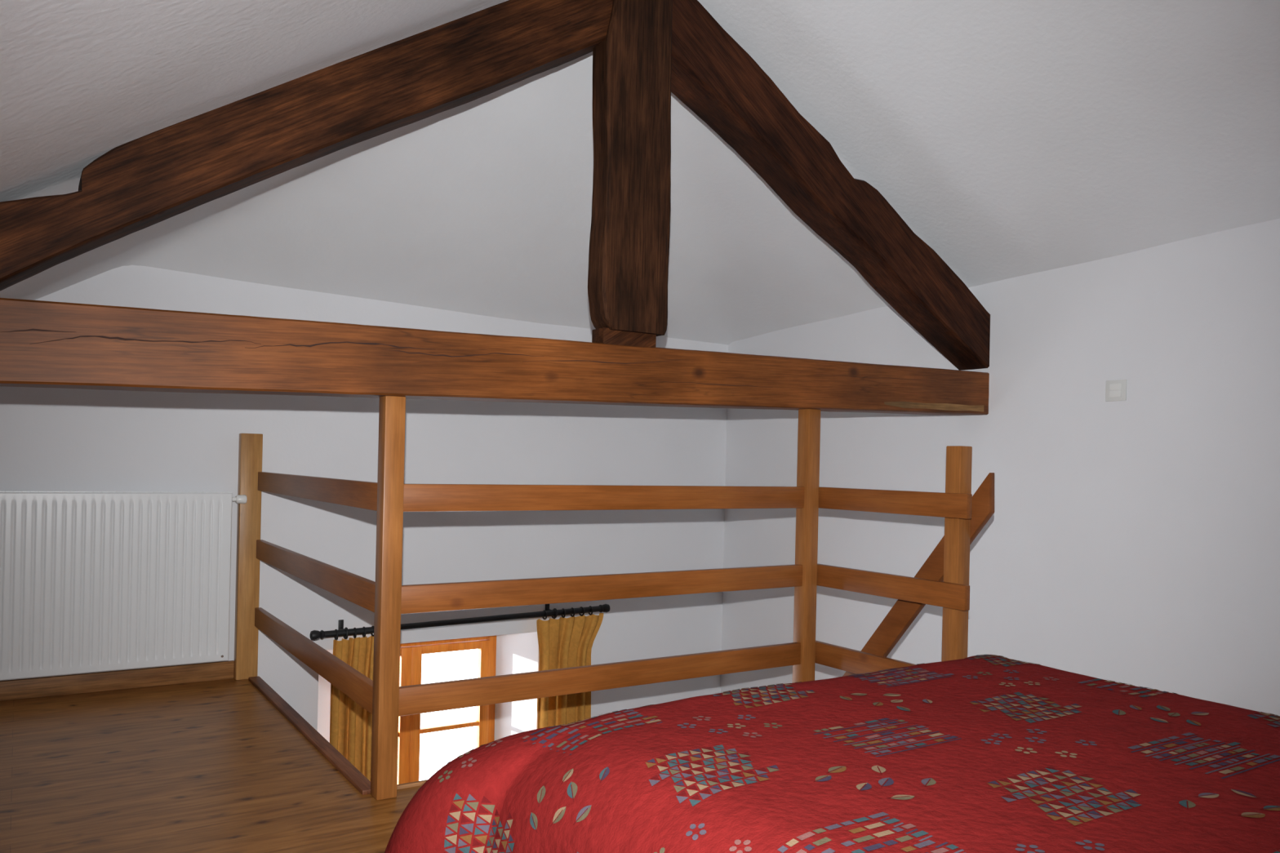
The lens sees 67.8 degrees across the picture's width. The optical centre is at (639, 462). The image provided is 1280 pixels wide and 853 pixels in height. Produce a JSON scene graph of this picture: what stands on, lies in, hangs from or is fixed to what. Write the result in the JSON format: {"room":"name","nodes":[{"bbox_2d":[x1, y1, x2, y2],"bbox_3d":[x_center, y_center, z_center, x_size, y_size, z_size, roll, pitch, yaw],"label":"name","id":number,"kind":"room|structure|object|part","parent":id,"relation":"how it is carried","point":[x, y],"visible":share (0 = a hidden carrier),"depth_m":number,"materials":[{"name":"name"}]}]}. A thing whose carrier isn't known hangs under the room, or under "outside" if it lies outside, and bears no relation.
{"room":"bedroom","nodes":[
{"label":"bedroom","id":0,"kind":"room"},
{"bbox_2d":[0,678,422,852],"bbox_3d":[0.267,1.206,1.654,5.500,0.220,7.450,1,0,-33],"label":"floor","id":1,"kind":"structure","parent":0,"point":[208,766],"depth_m":3.16,"materials":[{"name":"brown wood"}]},
{"bbox_2d":[248,676,370,795],"bbox_3d":[-1.394,1.161,3.878,0.055,0.236,1.910,1,0,-33],"label":"trim","id":2,"kind":"structure","parent":1,"relation":"on","point":[348,771],"depth_m":3.61,"materials":[{"name":"brown wood"}]},
{"bbox_2d":[396,779,427,789],"bbox_3d":[-0.043,1.193,3.627,1.965,0.232,0.015,1,0,-33],"label":"trim","id":3,"kind":"structure","parent":1,"relation":"attached to","point":[417,783],"depth_m":3.15,"materials":[{"name":"brown wood"}]},
{"bbox_2d":[234,395,972,800],"bbox_3d":[-0.461,0.413,3.659,3.340,1.334,1.404,1,0,12],"label":"railing","id":4,"kind":"object","parent":1,"relation":"on","point":[383,697],"visible":0.92,"depth_m":3.52,"materials":[{"name":"brown wood"}]},
{"bbox_3d":[-1.905,0.452,4.632,0.099,1.190,0.060,1,0,-33],"label":"post","id":5,"kind":"part","parent":4,"relation":"part of","materials":[{"name":"brown wood"}]},
{"bbox_3d":[-0.810,0.429,3.064,0.067,1.286,0.067,1,0,-33],"label":"post","id":6,"kind":"part","parent":4,"relation":"part of","materials":[{"name":"brown wood"}]},
{"bbox_3d":[0.707,0.439,4.052,0.070,1.334,0.067,1,0,-33],"label":"post","id":7,"kind":"part","parent":4,"relation":"part of","materials":[{"name":"brown wood"}]},
{"bbox_2d":[842,472,994,676],"bbox_3d":[0.931,0.862,3.983,0.032,1.668,1.231,1,0,-33],"label":"stair handrail","id":8,"kind":"object","parent":4,"relation":"attached to","point":[903,613],"visible":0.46,"depth_m":3.71,"materials":[{"name":"brown wood"}]},
{"bbox_3d":[1.170,0.527,3.531,0.067,1.179,0.067,1,0,-33],"label":"post","id":9,"kind":"part","parent":4,"relation":"part of","materials":[{"name":"brown wood"}]},
{"bbox_2d":[0,265,728,742],"bbox_3d":[-1.848,1.123,4.900,5.900,4.850,0.300,1,0,-33],"label":"wall","id":10,"kind":"structure","parent":0,"point":[52,439],"depth_m":5.13,"materials":[{"name":"white paint"}]},
{"bbox_2d":[0,660,234,701],"bbox_3d":[-3.017,0.980,3.945,2.493,0.085,0.020,1,0,-33],"label":"baseboard","id":11,"kind":"structure","parent":10,"relation":"attached to","point":[37,687],"depth_m":4.34,"materials":[{"name":"brown wood"}]},
{"bbox_2d":[0,491,247,680],"bbox_3d":[-2.533,0.527,4.202,1.468,0.802,0.116,1,0,-33],"label":"radiator","id":12,"kind":"object","parent":10,"relation":"attached to","point":[91,581],"visible":1,"depth_m":4.26,"materials":[{"name":"white metal"}]},
{"bbox_2d":[0,491,232,493],"bbox_3d":[-2.548,0.133,4.180,1.403,0.014,0.080,1,0,-33],"label":"grille","id":13,"kind":"object","parent":12,"relation":"attached to","point":[0,491],"depth_m":4.29,"materials":[{"name":"white metal"}]},
{"bbox_2d":[396,635,496,784],"bbox_3d":[-1.258,2.117,5.427,0.900,2.290,0.085,1,0,-33],"label":"window","id":14,"kind":"structure","parent":10,"relation":"in","point":[410,731],"depth_m":5.41,"materials":[{"name":"brown wood"}]},
{"bbox_3d":[-1.460,2.122,5.296,0.330,2.172,0.045,1,0,-33],"label":"sash","id":15,"kind":"part","parent":14,"relation":"part of","materials":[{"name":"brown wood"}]},
{"bbox_3d":[-1.268,2.117,5.442,0.900,2.290,0.050,1,0,-33],"label":"frame","id":16,"kind":"part","parent":14,"relation":"part of","materials":[{"name":"brown wood"}]},
{"bbox_2d":[309,604,609,640],"bbox_3d":[-0.932,0.856,5.238,1.735,0.104,0.128,1,0,-33],"label":"curtain rod","id":17,"kind":"object","parent":10,"relation":"attached to","point":[314,635],"visible":0.92,"depth_m":5.17,"materials":[{"name":"black metal"}]},
{"bbox_2d":[329,635,373,781],"bbox_3d":[-1.483,2.024,4.879,0.253,2.267,0.056,1,0,-33],"label":"curtain","id":18,"kind":"object","parent":17,"relation":"hanging from","point":[350,724],"visible":0.47,"depth_m":4.87,"materials":[{"name":"gold golden-yellow fabric"}]},
{"bbox_2d":[536,613,603,728],"bbox_3d":[-0.429,2.036,5.567,0.447,2.289,0.058,1,0,-33],"label":"curtain","id":19,"kind":"object","parent":17,"relation":"hanging from","point":[563,642],"visible":0.44,"depth_m":5.55,"materials":[{"name":"gold golden-yellow cloth"}]},
{"bbox_2d":[0,0,1279,345],"bbox_3d":[0.313,-0.834,1.654,5.600,2.379,7.550,1,0,-33],"label":"ceiling","id":20,"kind":"structure","parent":0,"point":[1013,138],"depth_m":3.78,"materials":[{"name":"paint"}]},
{"bbox_2d":[0,0,990,415],"bbox_3d":[-0.182,-0.927,3.458,4.981,1.921,0.208,1,0,-33],"label":"roof truss","id":21,"kind":"object","parent":20,"relation":"attached to","point":[643,51],"visible":0.96,"depth_m":3.24,"materials":[{"name":"brown wood"}]},
{"bbox_3d":[-0.032,-1.173,3.502,0.293,1.393,0.123,1,0,-33],"label":"king post","id":22,"kind":"part","parent":21,"relation":"part of","materials":[{"name":"brown wood"}]},
{"bbox_2d":[720,217,1279,715],"bbox_3d":[2.710,1.202,3.127,0.200,4.900,7.650,1,0,-33],"label":"wall","id":23,"kind":"structure","parent":0,"point":[1135,540],"depth_m":4.15,"materials":[{"name":"white paint"}]},
{"bbox_2d":[1105,379,1127,401],"bbox_3d":[2.020,-0.308,4.043,0.012,0.090,0.090,1,0,-33],"label":"light switch","id":24,"kind":"object","parent":23,"relation":"attached to","point":[1116,389],"visible":1,"depth_m":4.04,"materials":[{"name":"white plastic"}]},
{"bbox_3d":[1.013,0.852,1.461,1.315,0.522,2.020,1,0,-33],"label":"bed","id":25,"kind":"object","parent":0,"visible":0},
{"bbox_2d":[384,654,1279,852],"bbox_3d":[1.014,0.774,1.454,2.092,0.455,2.858,1,0,-33],"label":"bedspread","id":26,"kind":"object","parent":25,"relation":"on","point":[984,753],"visible":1,"depth_m":1.74,"materials":[{"name":"red cloth"},{"name":"multicoloured patterned cloth"}]}
]}

